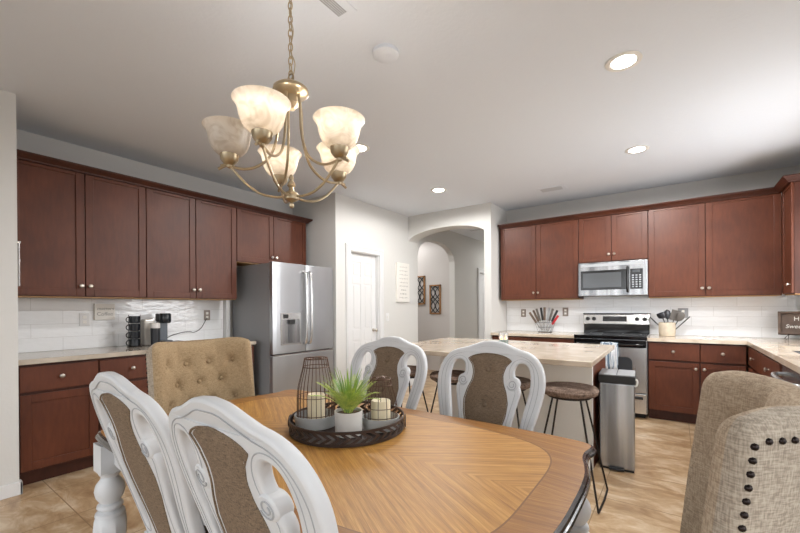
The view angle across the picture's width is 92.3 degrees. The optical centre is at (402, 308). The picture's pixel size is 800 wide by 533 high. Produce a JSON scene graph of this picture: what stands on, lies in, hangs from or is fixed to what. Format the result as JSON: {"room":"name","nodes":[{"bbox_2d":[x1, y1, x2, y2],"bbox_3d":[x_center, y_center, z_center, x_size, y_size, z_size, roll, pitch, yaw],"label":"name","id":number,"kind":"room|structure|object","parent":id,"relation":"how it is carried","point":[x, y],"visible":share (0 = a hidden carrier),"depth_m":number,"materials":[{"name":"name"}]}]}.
{"room":"eat-in kitchen","nodes":[
{"label":"eat-in kitchen","id":0,"kind":"room"},
{"bbox_2d":[0,89,18,485],"bbox_3d":[-3.889,-0.090,1.569,0.800,2.741,3.190,0,0,36],"label":"wall","id":1,"kind":"structure","parent":0,"point":[9,388],"depth_m":2.60,"materials":[{"name":"grey paint"}]},
{"bbox_2d":[0,479,22,499],"bbox_3d":[-3.503,1.234,1.434,0.055,0.090,3.005,0,0,36],"label":"baseboard","id":2,"kind":"structure","parent":1,"relation":"attached to","point":[13,489],"depth_m":2.60,"materials":[{"name":"white wood"}]},
{"bbox_2d":[17,241,20,285],"bbox_3d":[-2.654,-0.314,2.658,0.016,0.310,0.020,0,0,36],"label":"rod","id":3,"kind":"object","parent":1,"relation":"attached to","point":[18,242],"visible":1,"depth_m":2.66,"materials":[{"name":"silver metal"}]},
{"bbox_2d":[16,129,292,352],"bbox_3d":[-2.419,-0.104,4.243,0.120,2.741,3.150,0,0,36],"label":"wall","id":4,"kind":"structure","parent":0,"point":[26,141],"depth_m":3.86,"materials":[{"name":"grey paint"}]},
{"bbox_2d":[17,159,145,298],"bbox_3d":[-2.782,-0.632,3.307,0.382,1.074,0.910,0,0,36],"label":"upper cabinet","id":5,"kind":"object","parent":4,"relation":"attached to","point":[80,235],"visible":0.85,"depth_m":3.17,"materials":[{"name":"brown wood"}]},
{"bbox_2d":[18,298,222,352],"bbox_3d":[-2.660,0.130,3.793,0.010,0.449,1.845,0,0,36],"label":"backsplash","id":6,"kind":"structure","parent":4,"relation":"attached to","point":[44,324],"depth_m":3.55,"materials":[{"name":"tile"}]},
{"bbox_2d":[79,313,89,325],"bbox_3d":[-2.875,0.096,3.476,0.008,0.118,0.075,0,0,36],"label":"wall outlet","id":7,"kind":"object","parent":6,"relation":"attached to","point":[84,318],"visible":1,"depth_m":3.47,"materials":[{"name":"white plastic"}]},
{"bbox_2d":[94,304,114,319],"bbox_3d":[-2.781,0.025,3.587,0.032,0.150,0.156,0,0,36],"label":"coffee sign","id":8,"kind":"object","parent":6,"relation":"attached to","point":[101,311],"visible":1,"depth_m":3.58,"materials":[{"name":"beige wood"}]},
{"bbox_2d":[204,310,209,319],"bbox_3d":[-2.228,0.070,4.381,0.008,0.115,0.070,0,0,36],"label":"wall outlet","id":9,"kind":"object","parent":6,"relation":"attached to","point":[206,312],"visible":1,"depth_m":4.38,"materials":[{"name":"brown plastic"}]},
{"bbox_2d":[145,188,236,299],"bbox_3d":[-2.254,-0.637,4.045,0.382,1.074,0.905,0,0,36],"label":"upper cabinet","id":10,"kind":"object","parent":4,"relation":"attached to","point":[191,242],"visible":0.84,"depth_m":3.91,"materials":[{"name":"brown wood"}]},
{"bbox_2d":[223,300,229,337],"bbox_3d":[-2.080,0.578,4.549,0.070,1.372,0.045,0,0,36],"label":"trim","id":11,"kind":"structure","parent":4,"relation":"attached to","point":[226,303],"depth_m":4.53,"materials":[{"name":"white"}]},
{"bbox_2d":[236,208,305,265],"bbox_3d":[-1.702,-0.856,4.818,0.382,0.646,0.993,0,0,36],"label":"upper cabinet","id":12,"kind":"object","parent":4,"relation":"attached to","point":[260,238],"visible":0.69,"depth_m":4.66,"materials":[{"name":"brown wood"}]},
{"bbox_2d":[17,149,312,223],"bbox_3d":[-2.202,-1.160,4.095,0.414,0.056,2.872,0,0,36],"label":"crown molding","id":13,"kind":"structure","parent":12,"relation":"attached to","point":[21,154],"depth_m":3.53,"materials":[{"name":"brown wood"}]},
{"bbox_2d":[293,195,328,267],"bbox_3d":[-1.249,-0.113,5.260,0.840,2.741,0.120,0,0,36],"label":"wall","id":14,"kind":"structure","parent":0,"point":[317,230],"depth_m":5.10,"materials":[{"name":"grey paint"}]},
{"bbox_2d":[0,370,695,532],"bbox_3d":[1.622,1.293,3.851,7.100,0.100,13.300,0,0,36],"label":"floor","id":15,"kind":"structure","parent":0,"point":[650,499],"depth_m":2.58,"materials":[{"name":"beige tile"}]},
{"bbox_2d":[18,354,147,485],"bbox_3d":[-2.657,0.833,3.239,0.651,0.874,0.920,0,0,36],"label":"base cabinet","id":16,"kind":"object","parent":15,"relation":"on","point":[59,423],"visible":0.49,"depth_m":2.88,"materials":[{"name":"brown wood"}]},
{"bbox_2d":[18,341,255,365],"bbox_3d":[-2.390,0.373,3.614,0.634,0.038,1.865,0,0,36],"label":"countertop","id":17,"kind":"structure","parent":16,"relation":"on","point":[29,358],"depth_m":3.08,"materials":[{"name":"grey stone"}]},
{"bbox_2d":[127,315,141,346],"bbox_3d":[-2.521,0.204,3.617,0.120,0.300,0.120,0,0,36],"label":"stand","id":18,"kind":"object","parent":17,"relation":"on","point":[128,315],"visible":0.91,"depth_m":3.61,"materials":[{"name":"black metal"}]},
{"bbox_2d":[126,339,139,345],"bbox_3d":[-2.526,0.316,3.616,0.104,0.066,0.092,0,0,-17],"label":"mug","id":19,"kind":"object","parent":18,"relation":"on","point":[132,342],"visible":0.94,"depth_m":3.58,"materials":[{"name":"black ceramic"}]},
{"bbox_2d":[126,331,139,338],"bbox_3d":[-2.527,0.244,3.616,0.104,0.066,0.092,0,0,-17],"label":"mug","id":20,"kind":"object","parent":19,"relation":"on","point":[132,334],"visible":1,"depth_m":3.58,"materials":[{"name":"black ceramic"}]},
{"bbox_2d":[126,324,139,330],"bbox_3d":[-2.527,0.172,3.615,0.104,0.066,0.092,0,0,-17],"label":"mug","id":21,"kind":"object","parent":20,"relation":"on","point":[132,327],"visible":1,"depth_m":3.58,"materials":[{"name":"black ceramic"}]},
{"bbox_2d":[126,316,139,322],"bbox_3d":[-2.528,0.100,3.615,0.104,0.066,0.092,0,0,-17],"label":"mug","id":22,"kind":"object","parent":21,"relation":"on","point":[132,319],"visible":1,"depth_m":3.58,"materials":[{"name":"black ceramic"}]},
{"bbox_2d":[150,323,159,344],"bbox_3d":[-2.372,0.242,3.689,0.082,0.222,0.082,0,0,36],"label":"tumbler","id":23,"kind":"object","parent":17,"relation":"on","point":[154,327],"visible":0.77,"depth_m":3.66,"materials":[{"name":"black"}]},
{"bbox_2d":[141,313,172,345],"bbox_3d":[-2.404,0.197,3.781,0.200,0.312,0.232,0,0,36],"label":"coffee maker","id":24,"kind":"object","parent":17,"relation":"on","point":[163,319],"visible":0.72,"depth_m":3.77,"materials":[{"name":"grey plastic"}]},
{"bbox_2d":[169,318,206,336],"bbox_3d":[-2.355,0.219,4.156,0.050,0.240,0.516,0,0,27],"label":"power cord","id":25,"kind":"object","parent":24,"relation":"attached to","point":[206,318],"visible":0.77,"depth_m":4.21,"materials":[{"name":"black plastic"}]},
{"bbox_2d":[89,371,208,532],"bbox_3d":[-0.636,0.721,1.337,0.530,1.093,0.664,0,0,36],"label":"dining chair","id":26,"kind":"object","parent":15,"relation":"on","point":[135,426],"visible":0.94,"depth_m":1.07,"materials":[{"name":"white wood"}]},
{"bbox_2d":[145,337,254,413],"bbox_3d":[-0.992,0.716,2.065,0.571,1.092,0.581,0,0,36],"label":"tufted chair","id":27,"kind":"object","parent":15,"relation":"on","point":[178,372],"visible":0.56,"depth_m":2.18,"materials":[{"name":"beige fabric"}]},
{"bbox_2d":[251,345,253,375],"bbox_3d":[-2.121,0.828,3.988,0.651,0.874,0.918,0,0,36],"label":"base cabinet","id":28,"kind":"object","parent":15,"relation":"on","point":[252,346],"visible":0.03,"depth_m":4.18,"materials":[{"name":"brown wood"}]},
{"bbox_2d":[168,396,337,532],"bbox_3d":[-0.194,0.719,1.021,0.530,1.093,0.664,0,0,36],"label":"dining chair","id":29,"kind":"object","parent":15,"relation":"on","point":[226,457],"visible":1,"depth_m":0.74,"materials":[{"name":"white wood"}]},
{"bbox_2d":[233,262,332,395],"bbox_3d":[-1.427,0.362,4.729,0.866,1.755,0.900,0,0,36],"label":"refrigerator","id":30,"kind":"object","parent":15,"relation":"on","point":[285,308],"visible":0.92,"depth_m":4.39,"materials":[{"name":"grey metal"}]},
{"bbox_2d":[93,389,596,532],"bbox_3d":[-0.285,0.879,1.505,1.816,0.760,1.072,0,0,36],"label":"dining table","id":31,"kind":"object","parent":15,"relation":"on","point":[441,473],"visible":0.62,"depth_m":1.18,"materials":[{"name":"brown wood"}]},
{"bbox_2d":[288,401,405,447],"bbox_3d":[-0.230,0.470,1.611,0.474,0.057,0.474,0,0,36],"label":"round tray","id":32,"kind":"object","parent":31,"relation":"on","point":[327,438],"visible":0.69,"depth_m":1.43,"materials":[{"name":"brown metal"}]},
{"bbox_2d":[294,356,334,430],"bbox_3d":[-0.365,0.348,1.624,0.180,0.290,0.180,0,0,36],"label":"wire lantern","id":33,"kind":"object","parent":32,"relation":"on","point":[301,417],"visible":0.88,"depth_m":1.57,"materials":[{"name":"grey metal"}]},
{"bbox_2d":[307,392,324,418],"bbox_3d":[-0.364,0.410,1.624,0.072,0.132,0.072,0,0,36],"label":"pillar candle","id":34,"kind":"object","parent":33,"relation":"in","point":[320,403],"visible":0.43,"depth_m":1.60,"materials":[{"name":"beige wax"}]},
{"bbox_2d":[310,365,379,437],"bbox_3d":[-0.206,0.357,1.517,0.288,0.271,0.263,0,0,6],"label":"potted fern","id":35,"kind":"object","parent":32,"relation":"on","point":[348,418],"visible":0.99,"depth_m":1.47,"materials":[{"name":"green plant"}]},
{"bbox_2d":[334,407,362,437],"bbox_3d":[-0.211,0.445,1.508,0.110,0.095,0.110,0,0,36],"label":"pot","id":36,"kind":"object","parent":35,"relation":"attached to","point":[346,419],"depth_m":1.47,"materials":[{"name":"white ceramic"}]},
{"bbox_2d":[362,376,399,432],"bbox_3d":[-0.090,0.387,1.584,0.154,0.209,0.154,0,0,36],"label":"wire lantern","id":37,"kind":"object","parent":32,"relation":"on","point":[368,424],"visible":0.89,"depth_m":1.54,"materials":[{"name":"grey metal"}]},
{"bbox_2d":[371,398,390,420],"bbox_3d":[-0.089,0.418,1.584,0.080,0.114,0.080,0,0,36],"label":"pillar candle","id":38,"kind":"object","parent":37,"relation":"in","point":[383,413],"visible":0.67,"depth_m":1.55,"materials":[{"name":"beige wax"}]},
{"bbox_2d":[349,336,427,409],"bbox_3d":[-0.240,0.717,2.136,0.572,1.093,0.664,0,0,36],"label":"dining chair","id":39,"kind":"object","parent":15,"relation":"on","point":[390,355],"visible":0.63,"depth_m":2.30,"materials":[{"name":"white wood"}]},
{"bbox_2d":[401,365,428,411],"bbox_3d":[0.033,0.884,3.436,0.437,0.734,0.383,0,0,36],"label":"bar stool","id":40,"kind":"object","parent":15,"relation":"on","point":[412,367],"visible":0.12,"depth_m":3.32,"materials":[{"name":"brown wood"}]},
{"bbox_2d":[430,370,464,412],"bbox_3d":[0.409,0.883,3.154,0.437,0.734,0.383,0,0,36],"label":"bar stool","id":41,"kind":"object","parent":15,"relation":"on","point":[455,374],"visible":0.27,"depth_m":3.08,"materials":[{"name":"brown wood"}]},
{"bbox_2d":[438,340,545,430],"bbox_3d":[0.294,0.714,1.766,0.572,1.093,0.664,0,0,36],"label":"dining chair","id":42,"kind":"object","parent":15,"relation":"on","point":[488,390],"visible":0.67,"depth_m":1.94,"materials":[{"name":"white wood"}]},
{"bbox_2d":[440,356,605,468],"bbox_3d":[1.103,0.809,3.626,1.360,0.875,0.684,0,0,36],"label":"kitchen island","id":43,"kind":"object","parent":15,"relation":"on","point":[568,420],"visible":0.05,"depth_m":3.10,"materials":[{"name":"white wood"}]},
{"bbox_2d":[411,337,614,367],"bbox_3d":[0.864,0.353,3.471,1.755,0.038,1.330,0,0,36],"label":"island countertop","id":44,"kind":"structure","parent":43,"relation":"on","point":[551,353],"depth_m":3.17,"materials":[{"name":"stone"}]},
{"bbox_2d":[499,333,507,343],"bbox_3d":[0.938,0.277,3.571,0.086,0.112,0.086,0,0,36],"label":"jar candle","id":45,"kind":"object","parent":44,"relation":"on","point":[503,337],"visible":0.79,"depth_m":3.53,"materials":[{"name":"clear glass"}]},
{"bbox_2d":[516,376,530,428],"bbox_3d":[0.781,0.881,2.876,0.437,0.734,0.383,0,0,36],"label":"bar stool","id":46,"kind":"object","parent":15,"relation":"on","point":[525,382],"visible":0.16,"depth_m":2.74,"materials":[{"name":"brown wood"}]},
{"bbox_2d":[492,335,573,342],"bbox_3d":[1.860,0.801,5.303,1.076,0.874,0.651,0,0,36],"label":"base cabinet","id":47,"kind":"object","parent":15,"relation":"on","point":[494,337],"visible":0.02,"depth_m":5.01,"materials":[{"name":"brown wood"}]},
{"bbox_2d":[491,330,581,337],"bbox_3d":[1.855,0.344,5.304,1.090,0.038,0.634,0,0,36],"label":"countertop","id":48,"kind":"structure","parent":47,"relation":"on","point":[510,332],"depth_m":5.10,"materials":[{"name":"stone"}]},
{"bbox_2d":[535,322,554,332],"bbox_3d":[1.988,0.255,5.365,0.254,0.137,0.094,0,0,36],"label":"holder","id":49,"kind":"object","parent":48,"relation":"on","point":[535,322],"visible":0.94,"depth_m":5.35,"materials":[{"name":"black metal"}]},
{"bbox_2d":[529,312,541,330],"bbox_3d":[1.877,0.180,5.430,0.183,0.275,0.018,0,0,36],"label":"knife","id":50,"kind":"object","parent":49,"relation":"in","point":[530,313],"visible":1,"depth_m":5.43,"materials":[{"name":"silver metal"}]},
{"bbox_2d":[533,310,542,330],"bbox_3d":[1.913,0.165,5.433,0.151,0.304,0.018,0,0,36],"label":"knife","id":51,"kind":"object","parent":49,"relation":"in","point":[534,312],"visible":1,"depth_m":5.43,"materials":[{"name":"silver metal"}]},
{"bbox_2d":[535,309,543,330],"bbox_3d":[1.925,0.154,5.395,0.114,0.324,0.018,0,0,36],"label":"knife","id":52,"kind":"object","parent":49,"relation":"in","point":[537,312],"visible":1,"depth_m":5.39,"materials":[{"name":"silver metal"}]},
{"bbox_2d":[540,307,543,327],"bbox_3d":[1.965,0.147,5.396,0.071,0.337,0.018,0,0,36],"label":"knife","id":53,"kind":"object","parent":49,"relation":"in","point":[541,311],"visible":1,"depth_m":5.39,"materials":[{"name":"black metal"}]},
{"bbox_2d":[543,307,545,331],"bbox_3d":[1.980,0.145,5.356,0.029,0.340,0.018,0,0,36],"label":"knife","id":54,"kind":"object","parent":49,"relation":"in","point":[544,308],"visible":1,"depth_m":5.35,"materials":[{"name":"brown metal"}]},
{"bbox_2d":[546,307,549,328],"bbox_3d":[2.025,0.147,5.353,0.065,0.336,0.018,0,0,36],"label":"knife","id":55,"kind":"object","parent":49,"relation":"in","point":[548,312],"visible":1,"depth_m":5.35,"materials":[{"name":"silver metal"}]},
{"bbox_2d":[546,308,553,330],"bbox_3d":[2.037,0.153,5.315,0.111,0.323,0.018,0,0,36],"label":"knife","id":56,"kind":"object","parent":49,"relation":"in","point":[552,309],"visible":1,"depth_m":5.30,"materials":[{"name":"silver metal"}]},
{"bbox_2d":[547,310,557,330],"bbox_3d":[2.075,0.163,5.317,0.152,0.301,0.018,0,0,36],"label":"knife","id":57,"kind":"object","parent":49,"relation":"in","point":[556,311],"visible":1,"depth_m":5.30,"materials":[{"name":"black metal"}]},
{"bbox_2d":[548,315,558,330],"bbox_3d":[2.072,0.198,5.290,0.160,0.230,0.018,0,0,36],"label":"knife","id":58,"kind":"object","parent":49,"relation":"in","point":[557,316],"visible":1,"depth_m":5.28,"materials":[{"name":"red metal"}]},
{"bbox_2d":[543,381,607,513],"bbox_3d":[1.131,0.879,2.607,0.437,0.734,0.383,0,0,36],"label":"bar stool","id":59,"kind":"object","parent":15,"relation":"on","point":[561,390],"visible":0.89,"depth_m":2.50,"materials":[{"name":"wood"}]},
{"bbox_2d":[574,313,650,417],"bbox_3d":[2.576,0.645,4.719,0.766,1.180,0.748,0,0,36],"label":"range","id":60,"kind":"object","parent":15,"relation":"on","point":[631,331],"visible":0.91,"depth_m":4.49,"materials":[{"name":"metal"}]},
{"bbox_2d":[600,342,617,368],"bbox_3d":[2.373,0.545,4.415,0.177,0.325,0.056,0,0,36],"label":"dish towel","id":61,"kind":"object","parent":60,"relation":"hanging from","point":[612,357],"visible":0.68,"depth_m":4.38,"materials":[{"name":"white fabric"}]},
{"bbox_2d":[574,332,649,340],"bbox_3d":[2.580,0.329,4.727,0.756,0.043,0.630,0,0,36],"label":"cooktop","id":62,"kind":"object","parent":60,"relation":"in","point":[584,336],"depth_m":4.56,"materials":[{"name":"black ceramic"}]},
{"bbox_2d":[598,368,637,472],"bbox_3d":[1.731,0.875,3.077,0.270,0.737,0.350,0,0,32],"label":"trash can","id":63,"kind":"object","parent":15,"relation":"on","point":[616,387],"visible":1,"depth_m":2.96,"materials":[{"name":"metal"}]},
{"bbox_2d":[648,341,746,423],"bbox_3d":[3.259,0.795,4.303,0.829,0.874,0.651,0,0,36],"label":"base cabinet","id":64,"kind":"object","parent":15,"relation":"on","point":[677,371],"visible":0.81,"depth_m":4.13,"materials":[{"name":"brown wood"}]},
{"bbox_2d":[680,371,799,532],"bbox_3d":[0.611,0.709,0.928,0.571,1.092,0.581,0,0,36],"label":"tufted chair","id":65,"kind":"object","parent":15,"relation":"on","point":[743,476],"visible":1,"depth_m":0.64,"materials":[{"name":"fabric"}]},
{"bbox_2d":[748,347,781,378],"bbox_3d":[3.262,0.797,3.062,0.666,0.874,1.430,0,0,36],"label":"base cabinet","id":66,"kind":"object","parent":15,"relation":"on","point":[759,363],"visible":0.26,"depth_m":3.21,"materials":[{"name":"brown wood"}]},
{"bbox_2d":[647,334,799,373],"bbox_3d":[2.900,0.341,3.262,1.466,0.038,2.739,0,0,36],"label":"countertop","id":67,"kind":"structure","parent":66,"relation":"on","point":[781,350],"depth_m":3.73,"materials":[{"name":"stone"}]},
{"bbox_2d":[659,322,675,335],"bbox_3d":[3.119,0.238,4.532,0.168,0.160,0.168,0,0,36],"label":"utensil crock","id":68,"kind":"object","parent":67,"relation":"on","point":[667,328],"visible":0.97,"depth_m":4.47,"materials":[{"name":"beige ceramic"}]},
{"bbox_2d":[657,312,666,322],"bbox_3d":[3.074,0.169,4.551,0.105,0.277,0.107,0,0,-22],"label":"ladle","id":69,"kind":"object","parent":68,"relation":"in","point":[662,315],"visible":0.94,"depth_m":4.52,"materials":[{"name":"black plastic"}]},
{"bbox_2d":[664,310,670,321],"bbox_3d":[3.121,0.156,4.531,0.081,0.301,0.028,0,0,16],"label":"slotted spoon","id":70,"kind":"object","parent":68,"relation":"in","point":[668,312],"visible":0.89,"depth_m":4.52,"materials":[{"name":"black plastic"}]},
{"bbox_2d":[669,309,680,322],"bbox_3d":[3.184,0.155,4.494,0.121,0.303,0.010,0,0,30],"label":"turner","id":71,"kind":"object","parent":68,"relation":"in","point":[674,313],"visible":0.57,"depth_m":4.50,"materials":[{"name":"black"}]},
{"bbox_2d":[675,312,684,324],"bbox_3d":[3.186,0.172,4.463,0.028,0.273,0.161,0,0,-39],"label":"serving spoon","id":72,"kind":"object","parent":68,"relation":"in","point":[680,316],"visible":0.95,"depth_m":4.43,"materials":[{"name":"black"}]},
{"bbox_3d":[4.047,0.209,3.878,0.291,0.205,0.179,0,0,36],"label":"easel","id":73,"kind":"object","parent":67,"relation":"on","visible":0},
{"bbox_2d":[778,311,799,334],"bbox_3d":[4.051,0.144,3.863,0.400,0.241,0.095,0,0,44],"label":"framed sign","id":74,"kind":"object","parent":73,"relation":"on","point":[788,321],"visible":1,"depth_m":3.94,"materials":[{"name":"brown wood"}]},
{"bbox_2d":[770,364,799,386],"bbox_3d":[2.633,0.804,2.233,0.691,0.872,0.600,0,0,36],"label":"dishwasher","id":75,"kind":"object","parent":15,"relation":"on","point":[787,374],"visible":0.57,"depth_m":2.45,"materials":[{"name":"silver metal"}]},
{"bbox_2d":[0,0,799,241],"bbox_3d":[1.088,-1.546,4.215,5.830,0.100,13.300,0,0,36],"label":"ceiling","id":76,"kind":"structure","parent":0,"point":[497,102],"depth_m":2.55,"materials":[{"name":"white paint"}]},
{"bbox_2d":[201,0,364,207],"bbox_3d":[-0.473,-0.953,1.595,0.668,1.055,0.645,0,0,8],"label":"chandelier","id":77,"kind":"object","parent":76,"relation":"hanging from","point":[263,111],"visible":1,"depth_m":1.51,"materials":[{"name":"white glass"}]},
{"bbox_2d":[313,0,356,21],"bbox_3d":[-0.372,-1.478,1.811,0.130,0.008,0.330,0,0,36],"label":"ceiling vent","id":78,"kind":"object","parent":76,"relation":"in","point":[339,10],"visible":1,"depth_m":1.89,"materials":[{"name":"white metal"}]},
{"bbox_2d":[356,143,369,152],"bbox_3d":[-0.401,-1.481,3.547,0.196,0.008,0.196,0,0,36],"label":"recessed light","id":79,"kind":"object","parent":76,"relation":"in","point":[363,148],"visible":0.52,"depth_m":3.53,"materials":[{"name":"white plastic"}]},
{"bbox_2d":[373,43,398,63],"bbox_3d":[-0.097,-1.472,2.223,0.150,0.026,0.150,0,0,36],"label":"smoke detector","id":80,"kind":"object","parent":76,"relation":"attached to","point":[385,53],"visible":1,"depth_m":2.20,"materials":[{"name":"white plastic"}]},
{"bbox_2d":[431,188,445,192],"bbox_3d":[0.452,-1.489,4.823,0.196,0.008,0.196,0,0,36],"label":"recessed light","id":81,"kind":"object","parent":76,"relation":"in","point":[436,190],"visible":1,"depth_m":4.83,"materials":[{"name":"white plastic"}]},
{"bbox_2d":[537,184,567,192],"bbox_3d":[1.870,-1.498,4.800,0.320,0.008,0.200,0,0,36],"label":"ceiling vent","id":82,"kind":"object","parent":76,"relation":"in","point":[558,187],"visible":1,"depth_m":4.77,"materials":[{"name":"white metal"}]},
{"bbox_2d":[605,51,642,71],"bbox_3d":[1.334,-1.490,2.319,0.196,0.008,0.196,0,0,36],"label":"recessed light","id":83,"kind":"object","parent":76,"relation":"in","point":[626,60],"visible":1,"depth_m":2.31,"materials":[{"name":"white plastic"}]},
{"bbox_2d":[625,145,648,153],"bbox_3d":[2.208,-1.498,3.618,0.196,0.008,0.196,0,0,36],"label":"recessed light","id":84,"kind":"object","parent":76,"relation":"in","point":[641,148],"visible":1,"depth_m":3.61,"materials":[{"name":"white plastic"}]},
{"bbox_2d":[329,192,483,395],"bbox_3d":[1.091,-0.132,7.709,0.117,2.741,6.827,0,0,36],"label":"wall","id":85,"kind":"structure","parent":0,"point":[351,220],"depth_m":5.93,"materials":[{"name":"grey paint"}]},
{"bbox_2d":[351,253,377,391],"bbox_3d":[-0.546,0.240,5.373,0.110,2.006,0.588,0,0,36],"label":"door","id":86,"kind":"structure","parent":85,"relation":"in","point":[363,302],"depth_m":5.40,"materials":[{"name":"white wood"}]},
{"bbox_2d":[345,243,383,385],"bbox_3d":[-0.553,0.193,5.384,0.146,2.120,0.785,0,0,36],"label":"trim","id":87,"kind":"structure","parent":85,"relation":"attached to","point":[349,248],"depth_m":5.32,"materials":[{"name":"white"}]},
{"bbox_2d":[395,262,409,301],"bbox_3d":[0.003,-0.417,6.056,0.038,0.610,0.330,0,0,36],"label":"wall sign","id":88,"kind":"object","parent":85,"relation":"attached to","point":[401,269],"visible":1,"depth_m":6.02,"materials":[{"name":"white wood"}]},
{"bbox_2d":[477,268,483,338],"bbox_3d":[1.875,0.167,8.778,0.146,2.130,0.960,0,0,36],"label":"trim","id":89,"kind":"structure","parent":85,"relation":"attached to","point":[479,270],"depth_m":8.36,"materials":[{"name":"white wood"}]},
{"bbox_2d":[480,274,484,338],"bbox_3d":[1.883,0.214,8.768,0.110,2.016,0.758,0,0,36],"label":"door","id":90,"kind":"structure","parent":85,"relation":"in","point":[482,298],"depth_m":8.71,"materials":[{"name":"white wood"}]},
{"bbox_2d":[418,242,449,370],"bbox_3d":[0.018,-0.127,8.303,2.320,2.741,0.110,0,0,36],"label":"wall","id":91,"kind":"structure","parent":0,"point":[433,261],"depth_m":7.80,"materials":[{"name":"grey paint"}]},
{"bbox_2d":[418,276,424,304],"bbox_3d":[0.357,-0.388,7.971,0.256,0.590,0.030,0,0,36],"label":"wall art","id":92,"kind":"object","parent":91,"relation":"attached to","point":[423,278],"visible":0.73,"depth_m":7.93,"materials":[{"name":"brown wood"}]},
{"bbox_2d":[429,284,440,313],"bbox_3d":[0.659,-0.194,7.756,0.256,0.590,0.030,0,0,36],"label":"wall art","id":93,"kind":"object","parent":91,"relation":"attached to","point":[430,286],"visible":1,"depth_m":7.75,"materials":[{"name":"brown wood"}]},
{"bbox_2d":[408,204,483,242],"bbox_3d":[0.701,-1.299,5.945,1.310,0.396,0.260,0,0,36],"label":"wall","id":94,"kind":"structure","parent":0,"point":[421,226],"depth_m":5.85,"materials":[{"name":"grey paint"}]},
{"bbox_2d":[484,202,506,338],"bbox_3d":[2.719,-0.142,7.545,0.103,2.741,5.200,0,0,36],"label":"wall","id":95,"kind":"structure","parent":0,"point":[495,308],"depth_m":5.46,"materials":[{"name":"grey paint"}]},
{"bbox_2d":[506,165,799,371],"bbox_3d":[3.035,-0.139,4.933,3.450,2.741,0.120,0,0,36],"label":"wall","id":96,"kind":"structure","parent":0,"point":[766,178],"depth_m":4.75,"materials":[{"name":"grey paint"}]},
{"bbox_2d":[501,219,583,300],"bbox_3d":[1.940,-0.665,5.404,1.045,1.074,0.382,0,0,36],"label":"upper cabinet","id":97,"kind":"object","parent":96,"relation":"attached to","point":[539,261],"visible":0.92,"depth_m":5.25,"materials":[{"name":"brown wood"}]},
{"bbox_2d":[498,173,799,229],"bbox_3d":[2.702,-1.191,4.557,3.354,0.056,0.474,0,0,42],"label":"crown molding","id":98,"kind":"structure","parent":97,"relation":"attached to","point":[785,180],"depth_m":4.37,"materials":[{"name":"brown wood"}]},
{"bbox_2d":[579,210,647,263],"bbox_3d":[2.674,-0.895,4.878,0.758,0.621,0.382,0,0,36],"label":"upper cabinet","id":99,"kind":"object","parent":96,"relation":"attached to","point":[624,236],"visible":0.93,"depth_m":4.73,"materials":[{"name":"brown wood"}]},
{"bbox_2d":[578,259,647,296],"bbox_3d":[2.652,-0.374,4.843,0.750,0.420,0.466,0,0,36],"label":"microwave","id":100,"kind":"object","parent":99,"relation":"attached to","point":[628,277],"visible":0.95,"depth_m":4.69,"materials":[{"name":"metal"}]},
{"bbox_2d":[507,294,799,338],"bbox_3d":[2.950,0.075,4.915,3.328,0.485,0.010,0,0,36],"label":"backsplash","id":101,"kind":"structure","parent":96,"relation":"attached to","point":[756,316],"depth_m":4.58,"materials":[{"name":"tile"}]},
{"bbox_2d":[521,309,525,316],"bbox_3d":[1.802,0.060,5.725,0.072,0.115,0.008,0,0,36],"label":"wall outlet","id":102,"kind":"object","parent":101,"relation":"attached to","point":[523,311],"visible":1,"depth_m":5.72,"materials":[{"name":"brown plastic"}]},
{"bbox_2d":[563,308,567,315],"bbox_3d":[2.281,0.041,5.382,0.075,0.120,0.008,0,0,36],"label":"wall outlet","id":103,"kind":"object","parent":101,"relation":"attached to","point":[565,310],"visible":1,"depth_m":5.38,"materials":[{"name":"brown metal"}]},
{"bbox_2d":[678,308,687,317],"bbox_3d":[3.363,0.049,4.608,0.100,0.118,0.008,0,0,36],"label":"wall outlet","id":104,"kind":"object","parent":101,"relation":"attached to","point":[685,310],"visible":0.51,"depth_m":4.59,"materials":[{"name":"grey"}]},
{"bbox_2d":[648,192,781,297],"bbox_3d":[3.448,-0.672,4.325,1.138,1.074,0.382,0,0,36],"label":"upper cabinet","id":105,"kind":"object","parent":96,"relation":"attached to","point":[732,247],"visible":0.95,"depth_m":4.17,"materials":[{"name":"brown wood"}]},
{"bbox_3d":[1.983,-0.124,0.583,0.140,2.741,8.420,0,0,36],"label":"wall","id":106,"kind":"structure","parent":0,"visible":0},
{"bbox_2d":[782,181,799,294],"bbox_3d":[3.823,-0.673,3.609,0.382,1.074,0.408,0,0,36],"label":"upper cabinet","id":107,"kind":"object","parent":106,"relation":"attached to","point":[790,194],"visible":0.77,"depth_m":3.54,"materials":[{"name":"brown wood"}]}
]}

